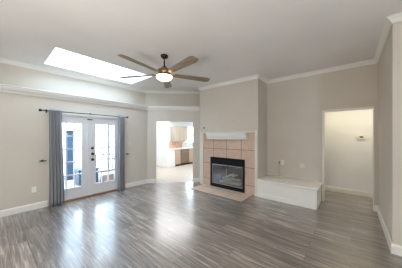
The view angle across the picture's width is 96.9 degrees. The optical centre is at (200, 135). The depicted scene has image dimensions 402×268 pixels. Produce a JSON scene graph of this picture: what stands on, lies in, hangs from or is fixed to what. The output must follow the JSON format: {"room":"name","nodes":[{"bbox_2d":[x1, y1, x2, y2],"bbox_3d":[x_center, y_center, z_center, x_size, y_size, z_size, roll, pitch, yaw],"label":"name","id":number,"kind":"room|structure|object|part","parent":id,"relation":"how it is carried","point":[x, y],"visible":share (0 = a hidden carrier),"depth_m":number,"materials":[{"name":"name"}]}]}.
{"room":"living room","nodes":[
{"label":"living room","id":0,"kind":"room"},
{"bbox_2d":[0,63,145,104],"bbox_3d":[-3.797,-1.445,4.013,0.140,1.010,5.684,0,0,40],"label":"wall","id":1,"kind":"structure","parent":0,"point":[13,75],"depth_m":4.39,"materials":[{"name":"beige paint"}]},
{"bbox_2d":[0,58,145,92],"bbox_3d":[-3.681,-1.528,3.994,0.062,0.084,5.564,0,0,40],"label":"trim","id":2,"kind":"structure","parent":1,"relation":"attached to","point":[2,60],"depth_m":4.37,"materials":[{"name":"white paint"}]},
{"bbox_2d":[0,92,146,209],"bbox_3d":[-3.608,0.305,3.773,0.140,2.490,5.560,0,0,40],"label":"wall","id":3,"kind":"structure","parent":0,"point":[23,128],"depth_m":3.75,"materials":[{"name":"beige paint"}]},
{"bbox_2d":[0,200,47,216],"bbox_3d":[-4.322,1.485,2.805,0.016,0.130,2.920,0,0,40],"label":"baseboard","id":4,"kind":"structure","parent":3,"relation":"attached to","point":[6,212],"depth_m":3.63,"materials":[{"name":"white paint"}]},
{"bbox_2d":[0,84,147,109],"bbox_3d":[-3.472,-0.911,3.736,0.115,0.133,5.440,0,0,40],"label":"trim","id":5,"kind":"structure","parent":3,"relation":"attached to","point":[3,87],"depth_m":4.10,"materials":[{"name":"white paint"}]},
{"bbox_2d":[62,115,87,199],"bbox_3d":[-3.132,0.519,4.300,0.058,2.002,0.764,0,0,40],"label":"door","id":6,"kind":"structure","parent":3,"relation":"in","point":[75,192],"depth_m":4.38,"materials":[{"name":"white paint"}]},
{"bbox_2d":[63,123,81,188],"bbox_3d":[-3.151,0.472,4.284,0.032,1.575,0.490,0,0,40],"label":"grille","id":7,"kind":"object","parent":6,"relation":"attached to","point":[65,136],"depth_m":4.32,"materials":[{"name":"white paint"}]},
{"bbox_2d":[48,111,117,205],"bbox_3d":[-2.831,0.490,4.572,0.018,2.120,1.675,0,0,40],"label":"trim","id":8,"kind":"structure","parent":3,"relation":"attached to","point":[110,116],"depth_m":3.93,"materials":[{"name":"white paint"}]},
{"bbox_2d":[39,109,127,117],"bbox_3d":[-2.807,-0.550,4.520,0.121,0.080,1.975,0,0,40],"label":"curtain rod","id":9,"kind":"object","parent":3,"relation":"attached to","point":[46,110],"visible":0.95,"depth_m":4.32,"materials":[{"name":"black metal"}]},
{"bbox_2d":[49,109,64,206],"bbox_3d":[-3.222,0.476,3.980,0.108,2.122,0.280,0,0,40],"label":"curtain","id":10,"kind":"object","parent":9,"relation":"hanging from","point":[56,168],"visible":1,"depth_m":3.97,"materials":[{"name":"grey fabric"}]},
{"bbox_2d":[117,115,124,190],"bbox_3d":[-2.277,0.476,5.102,0.108,2.122,0.207,0,0,40],"label":"curtain","id":11,"kind":"object","parent":9,"relation":"hanging from","point":[121,119],"visible":1,"depth_m":5.08,"materials":[{"name":"grey fabric"}]},
{"bbox_2d":[56,189,116,204],"bbox_3d":[-2.888,1.536,4.605,0.172,0.028,1.530,0,0,40],"label":"trim","id":12,"kind":"structure","parent":3,"relation":"attached to","point":[114,189],"depth_m":4.55,"materials":[{"name":"brown wood"}]},
{"bbox_2d":[62,114,117,118],"bbox_3d":[-2.899,0.520,4.614,0.144,2.060,1.580,0,0,40],"label":"trim","id":13,"kind":"structure","parent":3,"relation":"attached to","point":[62,114],"depth_m":4.53,"materials":[{"name":"white paint"}]},
{"bbox_2d":[87,117,117,194],"bbox_3d":[-2.631,0.519,4.853,0.111,2.002,0.831,0,0,40],"label":"door","id":14,"kind":"structure","parent":3,"relation":"in","point":[93,187],"depth_m":4.75,"materials":[{"name":"white paint"}]},
{"bbox_2d":[96,125,113,181],"bbox_3d":[-2.639,0.472,4.891,0.032,1.575,0.510,0,0,40],"label":"grille","id":15,"kind":"object","parent":14,"relation":"attached to","point":[101,147],"depth_m":4.91,"materials":[{"name":"white paint"}]},
{"bbox_2d":[125,179,146,187],"bbox_3d":[-2.027,1.485,5.527,0.016,0.130,0.840,0,0,40],"label":"baseboard","id":16,"kind":"structure","parent":3,"relation":"attached to","point":[141,182],"depth_m":5.51,"materials":[{"name":"white paint"}]},
{"bbox_2d":[109,125,113,168],"bbox_3d":[-3.069,0.310,7.190,3.440,2.480,0.360,0,0,40],"label":"wall","id":17,"kind":"structure","parent":0,"point":[111,127],"depth_m":8.17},
{"bbox_2d":[156,122,168,167],"bbox_3d":[-2.333,0.300,9.289,1.860,2.500,0.100,0,0,40],"label":"wall","id":18,"kind":"structure","parent":0,"point":[162,128],"depth_m":8.88,"materials":[{"name":"paint"}]},
{"bbox_2d":[156,163,166,167],"bbox_3d":[-2.332,1.485,9.213,1.760,0.130,0.016,0,0,40],"label":"baseboard","id":19,"kind":"structure","parent":18,"relation":"attached to","point":[159,165],"depth_m":8.90,"materials":[{"name":"white paint"}]},
{"bbox_2d":[146,93,199,105],"bbox_3d":[-0.707,-1.465,6.315,2.432,0.970,0.140,0,0,-5],"label":"wall","id":20,"kind":"structure","parent":0,"point":[152,99],"depth_m":6.22,"materials":[{"name":"beige paint"}]},
{"bbox_2d":[146,90,199,93],"bbox_3d":[-0.768,-1.528,6.208,2.291,0.084,0.062,0,0,-5],"label":"trim","id":21,"kind":"structure","parent":20,"relation":"attached to","point":[147,91],"depth_m":6.20,"materials":[{"name":"white paint"}]},
{"bbox_2d":[147,110,199,182],"bbox_3d":[-0.835,0.305,6.003,1.874,2.490,0.140,0,0,-5],"label":"wall","id":22,"kind":"structure","parent":0,"point":[153,116],"depth_m":5.91,"materials":[{"name":"beige paint"}]},
{"bbox_2d":[147,179,154,182],"bbox_3d":[-1.632,1.485,5.856,0.262,0.130,0.016,0,0,-5],"label":"baseboard","id":23,"kind":"structure","parent":22,"relation":"attached to","point":[148,180],"depth_m":5.85,"materials":[{"name":"white paint"}]},
{"bbox_2d":[148,106,199,110],"bbox_3d":[-0.832,-0.911,5.875,1.860,0.133,0.115,0,0,-5],"label":"trim","id":24,"kind":"structure","parent":22,"relation":"attached to","point":[164,108],"depth_m":5.86,"materials":[{"name":"white paint"}]},
{"bbox_2d":[169,122,192,146],"bbox_3d":[-1.096,0.300,10.307,0.120,2.500,3.050,0,0,40],"label":"wall","id":25,"kind":"structure","parent":0,"point":[182,124],"depth_m":10.25,"materials":[{"name":"paint"}]},
{"bbox_2d":[169,141,181,147],"bbox_3d":[-1.547,0.474,9.647,0.012,0.359,1.440,0,0,40],"label":"tile backsplash","id":26,"kind":"structure","parent":25,"relation":"attached to","point":[178,144],"depth_m":9.80,"materials":[{"name":"beige tile"}]},
{"bbox_2d":[171,126,187,141],"bbox_3d":[-1.167,-0.113,9.823,0.365,0.805,1.000,0,0,40],"label":"upper cabinet","id":27,"kind":"object","parent":25,"relation":"attached to","point":[178,133],"visible":1,"depth_m":9.59,"materials":[{"name":"beige paint"}]},
{"bbox_3d":[-1.257,-0.095,9.481,0.018,0.750,0.308,0,0,40],"label":"door","id":28,"kind":"part","parent":27,"relation":"part of","materials":[{"name":"beige paint"}]},
{"bbox_3d":[-1.248,-0.095,9.473,0.006,0.650,0.218,0,0,40],"label":"raised panel","id":29,"kind":"part","parent":27,"relation":"part of","materials":[{"name":"beige paint"}]},
{"bbox_3d":[-1.042,-0.095,9.718,0.006,0.650,0.218,0,0,40],"label":"raised panel","id":30,"kind":"part","parent":27,"relation":"part of","materials":[{"name":"beige paint"}]},
{"bbox_2d":[0,163,401,267],"bbox_3d":[-0.015,1.590,4.328,11.800,0.080,10.800,0,0,40],"label":"floor","id":31,"kind":"structure","parent":0,"point":[158,224],"depth_m":2.86,"materials":[{"name":"grey wood"}]},
{"bbox_2d":[169,150,174,166],"bbox_3d":[-1.661,1.120,9.076,0.573,0.860,0.420,0,0,40],"label":"base cabinet","id":32,"kind":"object","parent":31,"relation":"on","point":[171,152],"visible":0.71,"depth_m":8.89,"materials":[{"name":"white"}]},
{"bbox_2d":[175,149,180,165],"bbox_3d":[-1.387,1.120,9.361,0.625,0.860,0.350,0,0,40],"label":"base cabinet","id":33,"kind":"object","parent":31,"relation":"on","point":[178,151],"visible":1,"depth_m":9.17,"materials":[{"name":"beige paint"}]},
{"bbox_2d":[180,149,188,164],"bbox_3d":[-1.063,1.120,9.730,0.644,0.860,0.590,0,0,40],"label":"dishwasher","id":34,"kind":"object","parent":31,"relation":"on","point":[184,152],"visible":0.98,"depth_m":9.55,"materials":[{"name":"grey"}]},
{"bbox_3d":[-0.854,1.120,9.553,0.022,0.620,0.580,0,0,40],"label":"door","id":35,"kind":"part","parent":34,"relation":"part of","materials":[{"name":"beige wood"}]},
{"bbox_2d":[188,148,192,163],"bbox_3d":[-0.539,1.120,10.367,0.625,0.860,1.040,0,0,40],"label":"base cabinet","id":36,"kind":"object","parent":31,"relation":"on","point":[190,149],"visible":0.24,"depth_m":9.92,"materials":[{"name":"beige paint"}]},
{"bbox_2d":[169,147,192,149],"bbox_3d":[-0.987,0.672,9.839,0.620,0.035,2.465,0,0,40],"label":"countertop","id":37,"kind":"structure","parent":36,"relation":"on","point":[181,147],"depth_m":9.34,"materials":[{"name":"white stone"}]},
{"bbox_3d":[-0.482,1.073,9.979,0.006,0.635,0.410,0,0,40],"label":"raised panel","id":38,"kind":"part","parent":36,"relation":"part of","materials":[{"name":"beige paint"}]},
{"bbox_2d":[190,130,257,201],"bbox_3d":[0.654,0.700,5.137,1.950,1.700,1.120,0,0,40],"label":"fireplace","id":39,"kind":"object","parent":31,"relation":"on","point":[222,154],"visible":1,"depth_m":5.07,"materials":[{"name":"tile"}]},
{"bbox_3d":[0.541,1.140,5.332,0.507,0.580,0.014,0,0,40],"label":"glass door","id":40,"kind":"part","parent":39,"relation":"part of","materials":[{"name":"clear glass"}]},
{"bbox_2d":[206,133,247,139],"bbox_3d":[0.706,0.003,5.097,1.350,0.184,0.195,0,0,40],"label":"mantel shelf","id":41,"kind":"object","parent":39,"relation":"attached to","point":[210,136],"depth_m":5.02,"materials":[{"name":"white paint"}]},
{"bbox_2d":[219,173,241,186],"bbox_3d":[0.912,1.312,5.346,0.693,0.397,0.272,0,0,40],"label":"log","id":42,"kind":"object","parent":39,"relation":"in","point":[231,181],"visible":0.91,"depth_m":5.27,"materials":[{"name":"grey wood"}]},
{"bbox_3d":[0.934,1.140,5.001,0.507,0.580,0.014,0,0,40],"label":"glass door","id":43,"kind":"part","parent":39,"relation":"part of","materials":[{"name":"clear glass"}]},
{"bbox_2d":[257,175,322,209],"bbox_3d":[2.155,1.324,4.375,1.313,0.452,0.729,0,0,40],"label":"bench","id":44,"kind":"object","parent":31,"relation":"on","point":[298,192],"visible":1,"depth_m":4.12,"materials":[{"name":"white paint"}]},
{"bbox_3d":[2.155,1.115,4.375,1.313,0.034,0.729,0,0,40],"label":"seat","id":45,"kind":"part","parent":44,"relation":"part of","materials":[{"name":"white paint"}]},
{"bbox_3d":[2.636,1.340,3.980,0.012,0.420,0.677,0,0,40],"label":"panel","id":46,"kind":"part","parent":44,"relation":"part of","materials":[{"name":"white paint"}]},
{"bbox_2d":[0,0,401,90],"bbox_3d":[0.073,-1.628,1.965,8.820,0.120,7.500,0,0,40],"label":"ceiling","id":47,"kind":"structure","parent":0,"point":[230,40],"depth_m":2.72,"materials":[{"name":"paint"}]},
{"bbox_2d":[44,47,151,83],"bbox_3d":[-2.345,-1.724,4.271,1.150,0.304,2.070,0,0,40],"label":"window","id":48,"kind":"structure","parent":47,"relation":"attached to","point":[55,59],"depth_m":4.53,"materials":[{"name":"white glass"}]},
{"bbox_2d":[117,54,209,87],"bbox_3d":[-0.706,-1.320,3.412,1.842,0.502,1.844,0,0,40],"label":"ceiling fan","id":49,"kind":"object","parent":47,"relation":"hanging from","point":[164,74],"visible":1,"depth_m":3.35,"materials":[{"name":"brown wood"}]},
{"bbox_3d":[-1.285,-1.204,3.595,0.770,0.040,0.168,0,0,13],"label":"blade","id":50,"kind":"part","parent":49,"relation":"part of","materials":[{"name":"brown wood"}]},
{"bbox_3d":[-1.014,-1.204,2.963,0.168,0.040,0.770,0,0,31],"label":"blade","id":51,"kind":"part","parent":49,"relation":"part of","materials":[{"name":"brown wood"}]},
{"bbox_3d":[-0.715,-1.119,3.466,0.304,0.099,0.304,0,0,40],"label":"lamp shade","id":52,"kind":"part","parent":49,"relation":"part of","materials":[{"name":"white glass"}]},
{"bbox_3d":[-0.768,-1.204,4.049,0.168,0.040,0.770,0,0,-5],"label":"blade","id":53,"kind":"part","parent":49,"relation":"part of","materials":[{"name":"brown wood"}]},
{"bbox_3d":[-0.329,-1.204,3.026,0.168,0.040,0.770,0,0,-41],"label":"blade","id":54,"kind":"part","parent":49,"relation":"part of","materials":[{"name":"brown wood"}]},
{"bbox_3d":[-0.177,-1.204,3.697,0.770,0.040,0.168,0,0,-23],"label":"blade","id":55,"kind":"part","parent":49,"relation":"part of","materials":[{"name":"brown wood"}]},
{"bbox_2d":[200,78,266,178],"bbox_3d":[0.957,-0.200,5.504,1.970,3.500,0.750,0,0,40],"label":"wall","id":56,"kind":"structure","parent":0,"point":[240,106],"depth_m":4.98,"materials":[{"name":"beige paint"}]},
{"bbox_2d":[197,74,258,90],"bbox_3d":[0.695,-1.528,5.193,2.094,0.084,0.062,0,0,40],"label":"trim","id":57,"kind":"structure","parent":56,"relation":"attached to","point":[257,75],"depth_m":5.08,"materials":[{"name":"white paint"}]},
{"bbox_2d":[258,74,268,83],"bbox_3d":[1.681,-1.528,4.787,0.062,0.084,0.712,0,0,40],"label":"trim","id":58,"kind":"structure","parent":56,"relation":"attached to","point":[260,77],"depth_m":4.77,"materials":[{"name":"white paint"}]},
{"bbox_2d":[267,63,377,210],"bbox_3d":[2.824,-0.200,4.368,2.350,3.500,0.120,0,0,40],"label":"wall","id":59,"kind":"structure","parent":0,"point":[295,107],"depth_m":4.41,"materials":[{"name":"beige paint"}]},
{"bbox_2d":[299,163,304,167],"bbox_3d":[2.557,0.750,4.509,0.115,0.120,0.009,0,0,40],"label":"wall outlet","id":60,"kind":"object","parent":59,"relation":"attached to","point":[301,165],"visible":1,"depth_m":4.50,"materials":[{"name":"beige plastic"}]},
{"bbox_2d":[267,59,376,83],"bbox_3d":[2.727,-1.528,4.330,2.250,0.084,0.062,0,0,40],"label":"trim","id":61,"kind":"structure","parent":59,"relation":"attached to","point":[372,61],"depth_m":4.16,"materials":[{"name":"white paint"}]},
{"bbox_2d":[322,106,373,210],"bbox_3d":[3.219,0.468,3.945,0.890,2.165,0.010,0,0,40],"label":"trim","id":62,"kind":"structure","parent":59,"relation":"attached to","point":[368,106],"depth_m":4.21,"materials":[{"name":"white paint"}]},
{"bbox_2d":[325,109,372,191],"bbox_3d":[3.874,0.300,4.908,5.200,2.500,0.100,0,0,40],"label":"wall","id":63,"kind":"structure","parent":0,"point":[348,159],"depth_m":4.76,"materials":[{"name":"paint"}]},
{"bbox_2d":[325,186,372,197],"bbox_3d":[3.837,1.485,4.864,5.200,0.130,0.016,0,0,40],"label":"baseboard","id":64,"kind":"structure","parent":63,"relation":"attached to","point":[328,188],"depth_m":4.74,"materials":[{"name":"white paint"}]},
{"bbox_2d":[357,135,364,138],"bbox_3d":[4.139,0.030,4.601,0.160,0.110,0.028,0,0,40],"label":"thermostat","id":65,"kind":"object","parent":63,"relation":"attached to","point":[358,136],"visible":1,"depth_m":4.59,"materials":[{"name":"white plastic"}]},
{"bbox_2d":[378,21,401,245],"bbox_3d":[4.132,-0.200,2.095,2.780,3.500,1.670,0,0,40],"label":"wall","id":66,"kind":"structure","parent":0,"point":[390,61],"depth_m":2.48,"materials":[{"name":"beige paint"}]},
{"bbox_2d":[374,17,391,62],"bbox_3d":[3.026,-1.528,2.987,0.062,0.084,1.732,0,0,40],"label":"trim","id":67,"kind":"structure","parent":66,"relation":"attached to","point":[387,26],"depth_m":2.78,"materials":[{"name":"white paint"}]},
{"bbox_2d":[377,206,391,251],"bbox_3d":[3.058,1.485,2.990,0.016,0.130,1.686,0,0,40],"label":"baseboard","id":68,"kind":"structure","parent":66,"relation":"attached to","point":[383,225],"depth_m":2.81,"materials":[{"name":"white paint"}]},
{"bbox_2d":[387,12,401,23],"bbox_3d":[3.512,-1.528,1.485,2.742,0.084,0.062,0,0,40],"label":"trim","id":69,"kind":"structure","parent":66,"relation":"attached to","point":[395,18],"depth_m":2.31,"materials":[{"name":"white paint"}]},
{"bbox_2d":[391,243,401,255],"bbox_3d":[3.545,1.485,1.488,2.696,0.130,0.016,0,0,40],"label":"baseboard","id":70,"kind":"structure","parent":66,"relation":"attached to","point":[395,249],"depth_m":2.32,"materials":[{"name":"white paint"}]},
{"label":"outside","id":71,"kind":"structure","parent":0,"visible":0},
{"bbox_2d":[63,141,192,174],"bbox_3d":[-26.229,1.660,22.103,51.400,0.100,80.000,0,0,40],"label":"wall","id":72,"kind":"structure","parent":71,"point":[78,152],"depth_m":15.50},
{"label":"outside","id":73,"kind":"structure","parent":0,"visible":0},
{"bbox_2d":[64,171,113,188],"bbox_3d":[-5.428,1.630,4.313,3.340,0.080,7.600,0,0,40],"label":"floor","id":74,"kind":"structure","parent":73,"point":[69,182],"depth_m":6.22,"materials":[{"name":"concrete"}]},
{"bbox_2d":[64,130,72,179],"bbox_3d":[-4.817,0.690,6.544,0.280,1.800,0.300,0,0,40],"label":"window","id":75,"kind":"structure","parent":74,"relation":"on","point":[69,132],"depth_m":6.45,"materials":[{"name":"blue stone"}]},
{"bbox_2d":[75,167,98,185],"bbox_3d":[-3.910,1.340,6.067,0.560,0.500,0.620,0,0,40],"label":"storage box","id":76,"kind":"object","parent":74,"relation":"on","point":[78,178],"visible":0.44,"depth_m":5.76,"materials":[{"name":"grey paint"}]},
{"bbox_3d":[-3.910,1.120,6.067,0.560,0.060,0.620,0,0,40],"label":"lid","id":77,"kind":"part","parent":76,"relation":"part of","materials":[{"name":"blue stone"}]},
{"bbox_2d":[96,153,113,172],"bbox_3d":[-3.611,1.120,7.044,0.060,0.940,1.180,0,0,40],"label":"railing","id":78,"kind":"object","parent":74,"relation":"on","point":[109,153],"visible":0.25,"depth_m":7.02,"materials":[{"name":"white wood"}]},
{"bbox_2d":[100,173,113,181],"bbox_3d":[-3.188,1.475,6.459,0.100,0.230,0.870,0,0,40],"label":"edging","id":79,"kind":"object","parent":74,"relation":"on","point":[111,176],"visible":0.45,"depth_m":6.26,"materials":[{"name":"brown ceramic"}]}
]}

